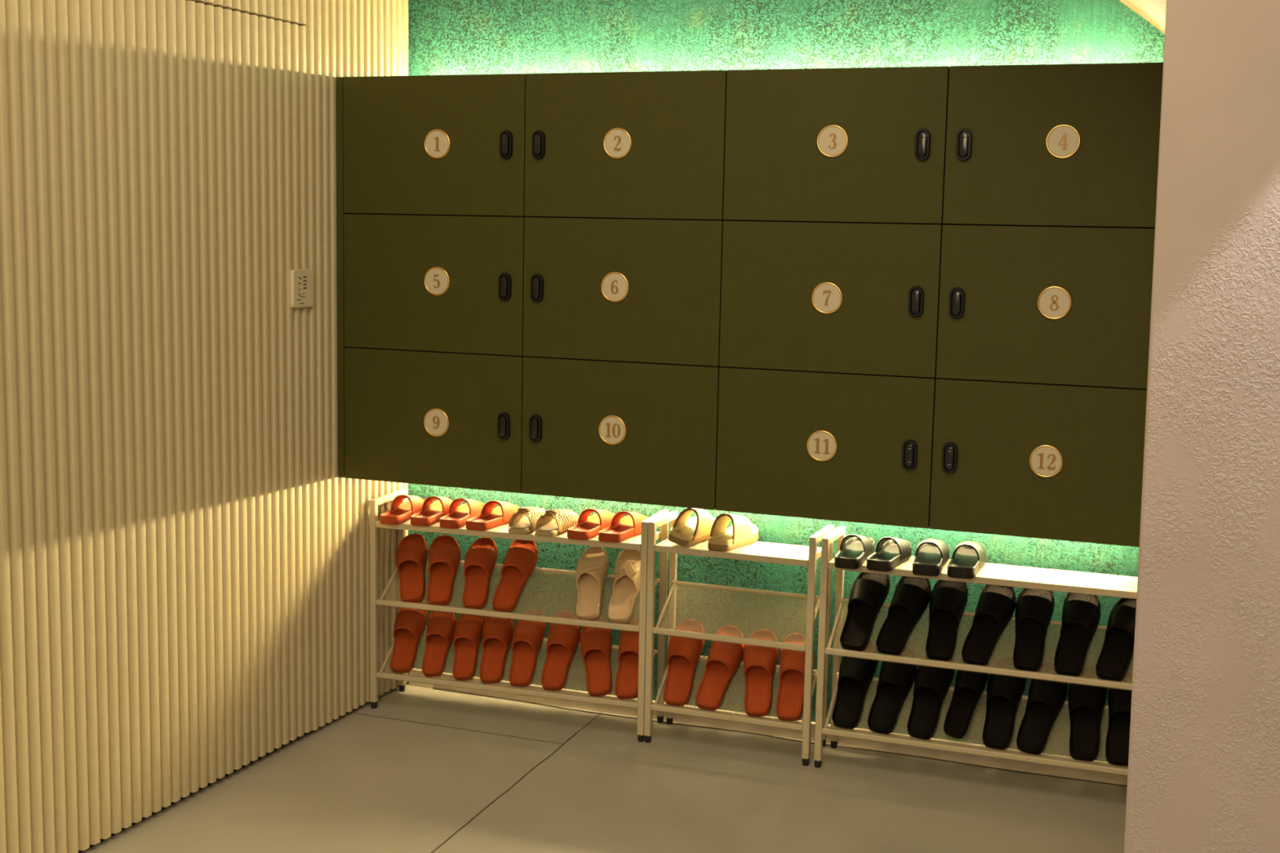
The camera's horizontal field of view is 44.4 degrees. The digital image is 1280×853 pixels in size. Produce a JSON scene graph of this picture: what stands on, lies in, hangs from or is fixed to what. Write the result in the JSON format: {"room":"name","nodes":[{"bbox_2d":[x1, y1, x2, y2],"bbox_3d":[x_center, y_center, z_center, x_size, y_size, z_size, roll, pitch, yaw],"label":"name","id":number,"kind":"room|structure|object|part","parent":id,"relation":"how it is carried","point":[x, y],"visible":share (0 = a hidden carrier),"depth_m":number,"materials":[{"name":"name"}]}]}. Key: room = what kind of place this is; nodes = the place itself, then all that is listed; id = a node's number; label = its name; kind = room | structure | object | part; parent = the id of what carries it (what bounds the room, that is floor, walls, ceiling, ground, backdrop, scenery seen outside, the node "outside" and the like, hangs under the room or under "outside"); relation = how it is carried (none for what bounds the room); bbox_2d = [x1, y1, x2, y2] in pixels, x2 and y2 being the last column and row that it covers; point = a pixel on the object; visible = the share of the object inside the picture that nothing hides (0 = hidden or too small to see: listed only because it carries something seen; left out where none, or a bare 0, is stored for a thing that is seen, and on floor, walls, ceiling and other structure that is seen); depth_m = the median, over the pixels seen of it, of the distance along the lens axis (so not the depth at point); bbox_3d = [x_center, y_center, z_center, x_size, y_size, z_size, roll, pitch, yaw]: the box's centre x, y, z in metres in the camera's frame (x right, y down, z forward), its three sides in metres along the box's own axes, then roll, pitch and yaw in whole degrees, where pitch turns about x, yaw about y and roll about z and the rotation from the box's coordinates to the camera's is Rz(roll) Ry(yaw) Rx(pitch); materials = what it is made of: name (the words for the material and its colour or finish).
{"room":"locker room","nodes":[
{"label":"locker room","id":0,"kind":"room"},
{"bbox_2d":[0,0,408,852],"bbox_3d":[-1.823,-0.199,2.018,0.040,2.750,6.100,4,8,21],"label":"wall","id":1,"kind":"structure","parent":0,"point":[344,37],"depth_m":4.34,"materials":[{"name":"beige paint"}]},
{"bbox_2d":[17,0,311,852],"bbox_3d":[-1.121,-0.047,3.870,0.026,1.967,1.073,4,8,21],"label":"door","id":2,"kind":"structure","parent":1,"relation":"in","point":[164,142],"depth_m":3.77,"materials":[{"name":"beige paint"}]},
{"bbox_2d":[290,269,313,307],"bbox_3d":[-0.923,-0.377,4.282,0.010,0.104,0.100,4,8,21],"label":"wall switch","id":3,"kind":"object","parent":1,"relation":"attached to","point":[301,280],"visible":1,"depth_m":4.27,"materials":[{"name":"beige plastic"}]},
{"bbox_2d":[82,684,1127,852],"bbox_3d":[0.144,1.383,0.991,4.640,0.050,7.060,4,8,21],"label":"floor","id":4,"kind":"structure","parent":0,"point":[424,770],"depth_m":4.07,"materials":[{"name":"grey tile"}]},
{"bbox_2d":[369,489,668,742],"bbox_3d":[-0.367,0.551,4.678,0.871,0.642,0.207,3,8,18],"label":"shoe rack","id":5,"kind":"object","parent":4,"relation":"on","point":[640,542],"visible":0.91,"depth_m":4.61,"materials":[{"name":"beige metal"}]},
{"bbox_3d":[-0.801,0.527,4.718,0.019,0.622,0.019,3,8,18],"label":"post","id":6,"kind":"part","parent":5,"relation":"part of","materials":[{"name":"white metal"}]},
{"bbox_3d":[-0.765,0.687,4.812,0.010,0.123,0.157,3,8,18],"label":"rail","id":7,"kind":"part","parent":5,"relation":"part of","materials":[{"name":"white metal"}]},
{"bbox_3d":[-0.766,0.217,4.768,0.019,0.019,0.168,3,8,18],"label":"rail","id":8,"kind":"part","parent":5,"relation":"part of","materials":[{"name":"white metal"}]},
{"bbox_3d":[-0.760,0.469,4.786,0.010,0.112,0.161,3,8,18],"label":"rail","id":9,"kind":"part","parent":5,"relation":"part of","materials":[{"name":"white metal"}]},
{"bbox_3d":[-0.743,0.505,4.895,0.019,0.622,0.019,3,8,18],"label":"post","id":10,"kind":"part","parent":5,"relation":"part of","materials":[{"name":"white metal"}]},
{"bbox_2d":[380,494,425,524],"bbox_3d":[-0.716,0.240,4.746,0.089,0.070,0.255,3,8,15],"label":"slipper","id":11,"kind":"object","parent":5,"relation":"on","point":[400,513],"visible":0.92,"depth_m":4.74,"materials":[{"name":"orange plastic"}]},
{"bbox_2d":[390,600,427,673],"bbox_3d":[-0.717,0.640,4.809,0.095,0.197,0.197,3,7,12],"label":"slipper","id":12,"kind":"object","parent":5,"relation":"in","point":[410,623],"visible":0.94,"depth_m":4.79,"materials":[{"name":"orange plastic"}]},
{"bbox_2d":[395,533,427,602],"bbox_3d":[-0.699,0.433,4.776,0.099,0.182,0.209,1,7,-3],"label":"slipper","id":13,"kind":"object","parent":5,"relation":"on","point":[411,553],"visible":1,"depth_m":4.76,"materials":[{"name":"orange plastic"}]},
{"bbox_2d":[410,496,453,526],"bbox_3d":[-0.620,0.244,4.731,0.089,0.070,0.255,3,7,12],"label":"slipper","id":14,"kind":"object","parent":5,"relation":"on","point":[430,513],"visible":0.9,"depth_m":4.72,"materials":[{"name":"orange plastic"}]},
{"bbox_2d":[422,604,456,677],"bbox_3d":[-0.612,0.653,4.774,0.090,0.186,0.191,1,7,2],"label":"slipper","id":15,"kind":"object","parent":5,"relation":"in","point":[441,625],"visible":0.94,"depth_m":4.75,"materials":[{"name":"orange plastic"}]},
{"bbox_2d":[426,534,461,605],"bbox_3d":[-0.598,0.436,4.749,0.100,0.185,0.207,1,7,0],"label":"slipper","id":16,"kind":"object","parent":5,"relation":"on","point":[444,553],"visible":1,"depth_m":4.73,"materials":[{"name":"orange plastic"}]},
{"bbox_2d":[439,497,484,528],"bbox_3d":[-0.536,0.249,4.707,0.089,0.070,0.255,3,8,14],"label":"slipper","id":17,"kind":"object","parent":5,"relation":"on","point":[457,516],"visible":0.88,"depth_m":4.70,"materials":[{"name":"orange plastic"}]},
{"bbox_2d":[452,613,484,680],"bbox_3d":[-0.527,0.659,4.744,0.090,0.186,0.189,2,7,7],"label":"slipper","id":18,"kind":"object","parent":5,"relation":"in","point":[468,628],"visible":0.91,"depth_m":4.73,"materials":[{"name":"orange plastic"}]},
{"bbox_2d":[462,537,497,608],"bbox_3d":[-0.490,0.441,4.713,0.097,0.186,0.202,2,7,8],"label":"slipper","id":19,"kind":"object","parent":5,"relation":"on","point":[481,557],"visible":1,"depth_m":4.70,"materials":[{"name":"orange plastic"}]},
{"bbox_2d":[466,500,519,531],"bbox_3d":[-0.434,0.255,4.676,0.094,0.070,0.255,4,8,21],"label":"slipper","id":20,"kind":"object","parent":5,"relation":"on","point":[490,517],"visible":0.94,"depth_m":4.66,"materials":[{"name":"orange plastic"}]},
{"bbox_2d":[479,608,514,684],"bbox_3d":[-0.432,0.659,4.721,0.094,0.196,0.202,1,7,2],"label":"slipper","id":21,"kind":"object","parent":5,"relation":"in","point":[498,633],"visible":0.92,"depth_m":4.70,"materials":[{"name":"orange plastic"}]},
{"bbox_2d":[492,539,538,612],"bbox_3d":[-0.373,0.440,4.682,0.097,0.196,0.207,3,8,18],"label":"slipper","id":22,"kind":"object","parent":5,"relation":"on","point":[521,558],"visible":0.98,"depth_m":4.67,"materials":[{"name":"orange plastic"}]},
{"bbox_2d":[375,519,660,550],"bbox_3d":[-0.364,0.306,4.640,0.831,0.018,0.194,3,8,18],"label":"shelf","id":23,"kind":"object","parent":5,"relation":"attached to","point":[637,543],"depth_m":4.54,"materials":[{"name":"white metal"}]},
{"bbox_2d":[507,506,545,534],"bbox_3d":[-0.329,0.262,4.635,0.095,0.071,0.235,3,8,16],"label":"sandal","id":24,"kind":"object","parent":5,"relation":"on","point":[517,524],"visible":0.84,"depth_m":4.57,"materials":[{"name":"wicker"}]},
{"bbox_2d":[508,608,546,687],"bbox_3d":[-0.345,0.662,4.691,0.094,0.197,0.196,3,8,14],"label":"slipper","id":25,"kind":"object","parent":5,"relation":"in","point":[528,636],"visible":0.98,"depth_m":4.67,"materials":[{"name":"orange plastic"}]},
{"bbox_2d":[535,508,578,537],"bbox_3d":[-0.238,0.267,4.606,0.095,0.071,0.235,3,8,16],"label":"sandal","id":26,"kind":"object","parent":5,"relation":"on","point":[550,524],"visible":0.96,"depth_m":4.56,"materials":[{"name":"wicker"}]},
{"bbox_2d":[541,611,581,690],"bbox_3d":[-0.233,0.667,4.658,0.096,0.201,0.203,2,7,7],"label":"slipper","id":27,"kind":"object","parent":5,"relation":"in","point":[563,640],"visible":0.96,"depth_m":4.64,"materials":[{"name":"orange plastic"}]},
{"bbox_2d":[567,508,614,540],"bbox_3d":[-0.142,0.274,4.575,0.094,0.070,0.255,4,8,21],"label":"slipper","id":28,"kind":"object","parent":5,"relation":"on","point":[586,528],"visible":0.93,"depth_m":4.56,"materials":[{"name":"orange plastic"}]},
{"bbox_2d":[576,546,608,620],"bbox_3d":[-0.148,0.459,4.602,0.093,0.190,0.200,2,7,8],"label":"sandal","id":29,"kind":"object","parent":5,"relation":"on","point":[592,567],"visible":0.99,"depth_m":4.59,"materials":[{"name":"beige plastic"}]},
{"bbox_2d":[579,617,612,697],"bbox_3d":[-0.130,0.679,4.620,0.097,0.197,0.209,1,7,-1],"label":"slipper","id":30,"kind":"object","parent":5,"relation":"in","point":[596,643],"visible":0.93,"depth_m":4.60,"materials":[{"name":"orange plastic"}]},
{"bbox_2d":[598,511,647,542],"bbox_3d":[-0.044,0.280,4.545,0.094,0.070,0.255,4,8,20],"label":"slipper","id":31,"kind":"object","parent":5,"relation":"on","point":[620,529],"visible":0.85,"depth_m":4.53,"materials":[{"name":"orange plastic"}]},
{"bbox_2d":[608,549,640,623],"bbox_3d":[-0.035,0.464,4.569,0.094,0.190,0.198,2,7,8],"label":"sandal","id":32,"kind":"object","parent":5,"relation":"on","point":[626,585],"visible":0.83,"depth_m":4.55,"materials":[{"name":"beige plastic"}]},
{"bbox_2d":[614,617,639,699],"bbox_3d":[-0.026,0.680,4.592,0.098,0.201,0.199,3,8,13],"label":"slipper","id":33,"kind":"object","parent":5,"relation":"on","point":[626,686],"visible":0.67,"depth_m":4.57,"materials":[{"name":"orange plastic"}]},
{"bbox_3d":[0.009,0.576,4.459,0.019,0.622,0.019,3,8,18],"label":"post","id":34,"kind":"part","parent":5,"relation":"part of","materials":[{"name":"white metal"}]},
{"bbox_3d":[0.044,0.267,4.509,0.019,0.019,0.168,3,8,18],"label":"rail","id":35,"kind":"part","parent":5,"relation":"part of","materials":[{"name":"white metal"}]},
{"bbox_3d":[0.067,0.555,4.635,0.019,0.622,0.019,3,8,18],"label":"post","id":36,"kind":"part","parent":5,"relation":"part of","materials":[{"name":"white metal"}]},
{"bbox_2d":[644,511,834,766],"bbox_3d":[0.279,0.592,4.454,0.486,0.642,0.200,4,8,21],"label":"shoe rack","id":37,"kind":"object","parent":4,"relation":"on","point":[762,552],"visible":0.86,"depth_m":4.41,"materials":[{"name":"beige metal"}]},
{"bbox_3d":[0.029,0.577,4.454,0.019,0.622,0.019,4,8,21],"label":"post","id":38,"kind":"part","parent":37,"relation":"part of","materials":[{"name":"white metal"}]},
{"bbox_3d":[0.068,0.738,4.542,0.010,0.123,0.150,4,8,21],"label":"rail","id":39,"kind":"part","parent":37,"relation":"part of","materials":[{"name":"white metal"}]},
{"bbox_3d":[0.068,0.268,4.498,0.019,0.019,0.161,4,8,21],"label":"rail","id":40,"kind":"part","parent":37,"relation":"part of","materials":[{"name":"white metal"}]},
{"bbox_3d":[0.073,0.520,4.516,0.010,0.112,0.154,4,8,21],"label":"rail","id":41,"kind":"part","parent":37,"relation":"part of","materials":[{"name":"white metal"}]},
{"bbox_3d":[0.094,0.557,4.620,0.019,0.622,0.019,4,8,21],"label":"post","id":42,"kind":"part","parent":37,"relation":"part of","materials":[{"name":"white metal"}]},
{"bbox_2d":[663,618,705,706],"bbox_3d":[0.120,0.681,4.537,0.100,0.214,0.200,4,8,19],"label":"slipper","id":43,"kind":"object","parent":37,"relation":"in","point":[684,653],"visible":0.9,"depth_m":4.52,"materials":[{"name":"orange plastic"}]},
{"bbox_2d":[667,507,715,546],"bbox_3d":[0.154,0.274,4.473,0.096,0.104,0.225,5,8,28],"label":"slide","id":44,"kind":"object","parent":37,"relation":"on","point":[685,532],"visible":0.93,"depth_m":4.42,"materials":[{"name":"beige plastic"}]},
{"bbox_2d":[695,625,745,711],"bbox_3d":[0.234,0.692,4.496,0.099,0.208,0.203,4,8,23],"label":"slipper","id":45,"kind":"object","parent":37,"relation":"on","point":[724,659],"visible":0.91,"depth_m":4.48,"materials":[{"name":"orange plastic"}]},
{"bbox_2d":[707,513,758,551],"bbox_3d":[0.268,0.286,4.437,0.092,0.097,0.225,5,8,26],"label":"slide","id":46,"kind":"object","parent":37,"relation":"on","point":[742,532],"visible":1,"depth_m":4.40,"materials":[{"name":"beige plastic"}]},
{"bbox_2d":[654,538,821,566],"bbox_3d":[0.281,0.347,4.417,0.446,0.018,0.187,4,8,21],"label":"shelf","id":47,"kind":"object","parent":37,"relation":"attached to","point":[762,552],"depth_m":4.35,"materials":[{"name":"white metal"}]},
{"bbox_2d":[742,629,778,716],"bbox_3d":[0.335,0.700,4.455,0.099,0.210,0.203,3,8,13],"label":"slipper","id":48,"kind":"object","parent":37,"relation":"on","point":[759,663],"visible":0.93,"depth_m":4.43,"materials":[{"name":"orange plastic"}]},
{"bbox_2d":[776,633,814,720],"bbox_3d":[0.433,0.707,4.420,0.100,0.208,0.203,3,8,16],"label":"slipper","id":49,"kind":"object","parent":37,"relation":"on","point":[790,695],"visible":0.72,"depth_m":4.40,"materials":[{"name":"orange plastic"}]},
{"bbox_3d":[0.474,0.766,4.385,0.010,0.123,0.150,4,8,21],"label":"rail","id":50,"kind":"part","parent":37,"relation":"part of","materials":[{"name":"white metal"}]},
{"bbox_3d":[0.464,0.607,4.286,0.019,0.622,0.019,4,8,21],"label":"post","id":51,"kind":"part","parent":37,"relation":"part of","materials":[{"name":"white metal"}]},
{"bbox_3d":[0.479,0.548,4.359,0.010,0.112,0.154,4,8,21],"label":"rail","id":52,"kind":"part","parent":37,"relation":"part of","materials":[{"name":"white metal"}]},
{"bbox_3d":[0.502,0.298,4.331,0.019,0.019,0.161,4,8,21],"label":"rail","id":53,"kind":"part","parent":37,"relation":"part of","materials":[{"name":"white metal"}]},
{"bbox_3d":[0.529,0.587,4.452,0.019,0.622,0.019,4,8,21],"label":"post","id":54,"kind":"part","parent":37,"relation":"part of","materials":[{"name":"white metal"}]},
{"bbox_2d":[432,688,1127,786],"bbox_3d":[0.371,0.901,4.561,2.210,0.003,0.021,4,8,21],"label":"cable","id":55,"kind":"object","parent":4,"relation":"on","point":[433,688],"visible":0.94,"depth_m":4.53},
{"bbox_2d":[813,525,1137,775],"bbox_3d":[0.927,0.637,4.205,0.874,0.642,0.200,4,8,21],"label":"shoe rack","id":56,"kind":"object","parent":4,"relation":"on","point":[1043,579],"visible":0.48,"depth_m":4.16,"materials":[{"name":"beige metal"}]},
{"bbox_3d":[0.496,0.610,4.273,0.019,0.622,0.019,4,8,21],"label":"post","id":57,"kind":"part","parent":56,"relation":"part of","materials":[{"name":"white metal"}]},
{"bbox_3d":[0.535,0.770,4.361,0.010,0.123,0.150,4,8,21],"label":"rail","id":58,"kind":"part","parent":56,"relation":"part of","materials":[{"name":"white metal"}]},
{"bbox_3d":[0.534,0.301,4.318,0.019,0.019,0.161,4,8,21],"label":"rail","id":59,"kind":"part","parent":56,"relation":"part of","materials":[{"name":"white metal"}]},
{"bbox_3d":[0.540,0.552,4.335,0.010,0.112,0.154,4,8,21],"label":"rail","id":60,"kind":"part","parent":56,"relation":"part of","materials":[{"name":"white metal"}]},
{"bbox_3d":[0.561,0.590,4.439,0.019,0.622,0.019,4,8,21],"label":"post","id":61,"kind":"part","parent":56,"relation":"part of","materials":[{"name":"white metal"}]},
{"bbox_2d":[834,534,875,569],"bbox_3d":[0.582,0.325,4.267,0.085,0.074,0.262,4,8,19],"label":"slipper","id":62,"kind":"object","parent":56,"relation":"on","point":[852,553],"visible":1,"depth_m":4.25,"materials":[{"name":"black plastic"}]},
{"bbox_2d":[831,641,878,729],"bbox_3d":[0.590,0.716,4.363,0.100,0.208,0.205,5,8,28],"label":"slipper","id":63,"kind":"object","parent":56,"relation":"on","point":[855,675],"visible":0.85,"depth_m":4.34,"materials":[{"name":"black plastic"}]},
{"bbox_2d":[840,572,889,651],"bbox_3d":[0.615,0.501,4.330,0.099,0.204,0.210,6,9,31],"label":"slipper","id":64,"kind":"object","parent":56,"relation":"on","point":[869,592],"visible":0.89,"depth_m":4.31,"materials":[{"name":"black plastic"}]},
{"bbox_2d":[866,537,911,572],"bbox_3d":[0.678,0.331,4.240,0.085,0.074,0.262,4,8,22],"label":"slipper","id":65,"kind":"object","parent":56,"relation":"on","point":[890,553],"visible":1,"depth_m":4.22,"materials":[{"name":"black plastic"}]},
{"bbox_2d":[867,645,917,734],"bbox_3d":[0.699,0.724,4.320,0.099,0.208,0.203,4,8,24],"label":"slipper","id":66,"kind":"object","parent":56,"relation":"on","point":[895,681],"visible":0.87,"depth_m":4.30,"materials":[{"name":"black plastic"}]},
{"bbox_2d":[875,576,931,655],"bbox_3d":[0.725,0.510,4.285,0.099,0.203,0.210,5,8,30],"label":"slipper","id":67,"kind":"object","parent":56,"relation":"on","point":[910,600],"visible":0.97,"depth_m":4.27,"materials":[{"name":"black plastic"}]},
{"bbox_2d":[911,538,949,576],"bbox_3d":[0.777,0.339,4.203,0.090,0.072,0.265,3,8,17],"label":"slipper","id":68,"kind":"object","parent":56,"relation":"on","point":[931,555],"visible":1,"depth_m":4.18,"materials":[{"name":"black plastic"}]},
{"bbox_2d":[906,654,955,740],"bbox_3d":[0.788,0.730,4.287,0.099,0.208,0.206,5,8,30],"label":"slipper","id":69,"kind":"object","parent":56,"relation":"on","point":[931,684],"visible":0.8,"depth_m":4.26,"materials":[{"name":"black plastic"}]},
{"bbox_2d":[925,579,968,661],"bbox_3d":[0.823,0.514,4.250,0.100,0.203,0.209,5,8,26],"label":"slipper","id":70,"kind":"object","parent":56,"relation":"on","point":[948,599],"visible":0.97,"depth_m":4.23,"materials":[{"name":"black plastic"}]},
{"bbox_2d":[943,658,989,739],"bbox_3d":[0.888,0.723,4.246,0.084,0.212,0.209,5,8,26],"label":"slipper","id":71,"kind":"object","parent":56,"relation":"on","point":[969,687],"visible":0.71,"depth_m":4.22,"materials":[{"name":"black plastic"}]},
{"bbox_2d":[946,541,986,578],"bbox_3d":[0.873,0.344,4.178,0.090,0.072,0.265,3,8,17],"label":"slipper","id":72,"kind":"object","parent":56,"relation":"on","point":[968,557],"visible":1,"depth_m":4.15,"materials":[{"name":"black plastic"}]},
{"bbox_2d":[827,552,1137,599],"bbox_3d":[0.930,0.392,4.168,0.834,0.018,0.187,4,8,21],"label":"shelf","id":73,"kind":"object","parent":56,"relation":"attached to","point":[1043,579],"depth_m":4.09,"materials":[{"name":"white metal"}]},
{"bbox_2d":[961,584,1016,666],"bbox_3d":[0.939,0.525,4.203,0.099,0.203,0.210,5,8,30],"label":"slipper","id":74,"kind":"object","parent":56,"relation":"on","point":[996,606],"visible":0.94,"depth_m":4.18,"materials":[{"name":"black plastic"}]},
{"bbox_2d":[982,657,1026,750],"bbox_3d":[0.972,0.742,4.218,0.100,0.208,0.205,5,8,28],"label":"slipper","id":75,"kind":"object","parent":56,"relation":"on","point":[1004,692],"visible":0.84,"depth_m":4.19,"materials":[{"name":"black plastic"}]},
{"bbox_2d":[1013,587,1054,671],"bbox_3d":[1.038,0.529,4.169,0.100,0.203,0.209,5,8,26],"label":"slipper","id":76,"kind":"object","parent":56,"relation":"on","point":[1034,608],"visible":0.93,"depth_m":4.15,"materials":[{"name":"black plastic"}]},
{"bbox_2d":[1016,662,1067,755],"bbox_3d":[1.075,0.751,4.176,0.099,0.208,0.204,5,8,28],"label":"slipper","id":77,"kind":"object","parent":56,"relation":"on","point":[1046,698],"visible":0.91,"depth_m":4.16,"materials":[{"name":"black plastic"}]},
{"bbox_2d":[1053,592,1101,676],"bbox_3d":[1.153,0.537,4.124,0.099,0.203,0.207,4,8,22],"label":"slipper","id":78,"kind":"object","parent":56,"relation":"on","point":[1081,612],"visible":0.91,"depth_m":4.11,"materials":[{"name":"black plastic"}]},
{"bbox_2d":[1067,666,1106,761],"bbox_3d":[1.176,0.756,4.139,0.099,0.208,0.203,4,8,20],"label":"slipper","id":79,"kind":"object","parent":56,"relation":"on","point":[1086,703],"visible":0.92,"depth_m":4.12,"materials":[{"name":"black plastic"}]},
{"bbox_2d":[1095,597,1136,681],"bbox_3d":[1.255,0.548,4.085,0.099,0.202,0.214,7,9,39],"label":"slipper","id":80,"kind":"object","parent":56,"relation":"on","point":[1114,660],"visible":0.7,"depth_m":4.06,"materials":[{"name":"black plastic"}]},
{"bbox_2d":[1105,671,1133,766],"bbox_3d":[1.271,0.763,4.103,0.099,0.208,0.203,4,8,20],"label":"slipper","id":81,"kind":"object","parent":56,"relation":"on","point":[1119,700],"visible":0.59,"depth_m":4.08,"materials":[{"name":"black plastic"}]},
{"bbox_2d":[405,0,1164,761],"bbox_3d":[0.452,-0.464,4.427,2.540,2.750,0.060,4,8,21],"label":"wall","id":82,"kind":"structure","parent":0,"point":[446,37],"depth_m":4.45,"materials":[{"name":"teal paint"}]},
{"bbox_2d":[336,62,1163,546],"bbox_3d":[0.272,-0.365,4.236,2.270,1.133,0.442,4,8,21],"label":"lockers","id":83,"kind":"object","parent":82,"relation":"attached to","point":[918,297],"visible":1,"depth_m":4.00,"materials":[{"name":"green laminate"}]},
{"bbox_3d":[-0.775,-0.438,4.644,0.019,1.133,0.424,4,8,21],"label":"panel","id":84,"kind":"part","parent":83,"relation":"part of","materials":[{"name":"green laminate"}]},
{"bbox_3d":[-0.583,-0.021,4.400,0.560,0.376,0.018,4,8,21],"label":"door","id":85,"kind":"part","parent":83,"relation":"part of","materials":[{"name":"green laminate"}]},
{"bbox_3d":[-0.576,-0.397,4.351,0.560,0.375,0.018,4,8,21],"label":"door","id":86,"kind":"part","parent":83,"relation":"part of","materials":[{"name":"green laminate"}]},
{"bbox_3d":[-0.568,-0.772,4.303,0.560,0.376,0.018,4,8,21],"label":"door","id":87,"kind":"part","parent":83,"relation":"part of","materials":[{"name":"green laminate"}]},
{"bbox_3d":[-0.570,-0.011,4.385,0.070,0.070,0.003,4,8,21],"label":"number plate","id":88,"kind":"part","parent":83,"relation":"part of","materials":[{"name":"metal"}]},
{"bbox_3d":[-0.562,-0.402,4.334,0.070,0.070,0.003,4,8,21],"label":"number plate","id":89,"kind":"part","parent":83,"relation":"part of","materials":[{"name":"beige metal"}]},
{"bbox_3d":[-0.555,-0.773,4.287,0.070,0.070,0.003,4,8,21],"label":"number plate","id":90,"kind":"part","parent":83,"relation":"part of","materials":[{"name":"metal"}]},
{"bbox_3d":[-0.074,0.010,4.194,0.070,0.070,0.003,4,8,21],"label":"number plate","id":91,"kind":"part","parent":83,"relation":"part of","materials":[{"name":"metal"}]},
{"bbox_3d":[-0.066,-0.369,4.146,0.070,0.070,0.003,4,8,21],"label":"number plate","id":92,"kind":"part","parent":83,"relation":"part of","materials":[{"name":"metal"}]},
{"bbox_3d":[-0.059,-0.741,4.098,0.070,0.070,0.003,4,8,21],"label":"number plate","id":93,"kind":"part","parent":83,"relation":"part of","materials":[{"name":"metal"}]},
{"bbox_3d":[-0.059,0.015,4.200,0.560,0.376,0.018,4,8,21],"label":"door","id":94,"kind":"part","parent":83,"relation":"part of","materials":[{"name":"green laminate"}]},
{"bbox_3d":[-0.051,-0.361,4.152,0.560,0.375,0.018,4,8,21],"label":"door","id":95,"kind":"part","parent":83,"relation":"part of","materials":[{"name":"green laminate"}]},
{"bbox_3d":[-0.044,-0.736,4.104,0.560,0.376,0.018,4,8,21],"label":"door","id":96,"kind":"part","parent":83,"relation":"part of","materials":[{"name":"green laminate"}]},
{"bbox_3d":[0.464,0.049,3.990,0.070,0.070,0.003,4,8,21],"label":"number plate","id":97,"kind":"part","parent":83,"relation":"part of","materials":[{"name":"metal"}]},
{"bbox_3d":[0.466,0.050,4.001,0.560,0.376,0.018,4,8,21],"label":"door","id":98,"kind":"part","parent":83,"relation":"part of","materials":[{"name":"green laminate"}]},
{"bbox_3d":[0.471,-0.324,3.942,0.070,0.070,0.003,4,8,21],"label":"number plate","id":99,"kind":"part","parent":83,"relation":"part of","materials":[{"name":"beige metal"}]},
{"bbox_3d":[0.473,-0.325,3.952,0.560,0.375,0.018,4,8,21],"label":"door","id":100,"kind":"part","parent":83,"relation":"part of","materials":[{"name":"green laminate"}]},
{"bbox_3d":[0.478,-0.709,3.893,0.070,0.070,0.003,4,8,21],"label":"number plate","id":101,"kind":"part","parent":83,"relation":"part of","materials":[{"name":"metal"}]},
{"bbox_3d":[0.481,-0.701,3.904,0.560,0.376,0.018,4,8,21],"label":"door","id":102,"kind":"part","parent":83,"relation":"part of","materials":[{"name":"green laminate"}]},
{"bbox_3d":[0.991,0.086,3.801,0.560,0.376,0.018,4,8,21],"label":"door","id":103,"kind":"part","parent":83,"relation":"part of","materials":[{"name":"green laminate"}]},
{"bbox_3d":[0.998,-0.289,3.753,0.560,0.375,0.018,4,8,21],"label":"door","id":104,"kind":"part","parent":83,"relation":"part of","materials":[{"name":"green laminate"}]},
{"bbox_3d":[0.983,0.084,3.792,0.070,0.070,0.003,4,8,21],"label":"number plate","id":105,"kind":"part","parent":83,"relation":"part of","materials":[{"name":"metal"}]},
{"bbox_3d":[1.006,-0.665,3.705,0.560,0.376,0.018,4,8,21],"label":"door","id":106,"kind":"part","parent":83,"relation":"part of","materials":[{"name":"green laminate"}]},
{"bbox_3d":[0.991,-0.296,3.744,0.070,0.070,0.003,4,8,21],"label":"number plate","id":107,"kind":"part","parent":83,"relation":"part of","materials":[{"name":"beige metal"}]},
{"bbox_3d":[0.998,-0.673,3.696,0.070,0.070,0.003,4,8,21],"label":"number plate","id":108,"kind":"part","parent":83,"relation":"part of","materials":[{"name":"metal"}]},
{"bbox_2d":[408,668,1128,785],"bbox_3d":[0.346,0.873,4.590,2.318,0.054,0.013,4,8,21],"label":"baseboard","id":109,"kind":"structure","parent":82,"relation":"attached to","point":[680,718],"depth_m":4.53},
{"bbox_2d":[1119,0,1166,34],"bbox_3d":[0.925,-1.045,3.509,0.721,0.485,1.168,4,8,21],"label":"ceiling","id":110,"kind":"structure","parent":0,"point":[1153,11],"depth_m":3.72,"materials":[{"name":"yellow paint"}]},
{"bbox_2d":[1124,0,1279,852],"bbox_3d":[1.782,-0.280,3.198,1.363,2.750,1.300,4,8,21],"label":"wall","id":111,"kind":"structure","parent":0,"point":[1203,776],"depth_m":2.83,"materials":[{"name":"paint"}]}
]}

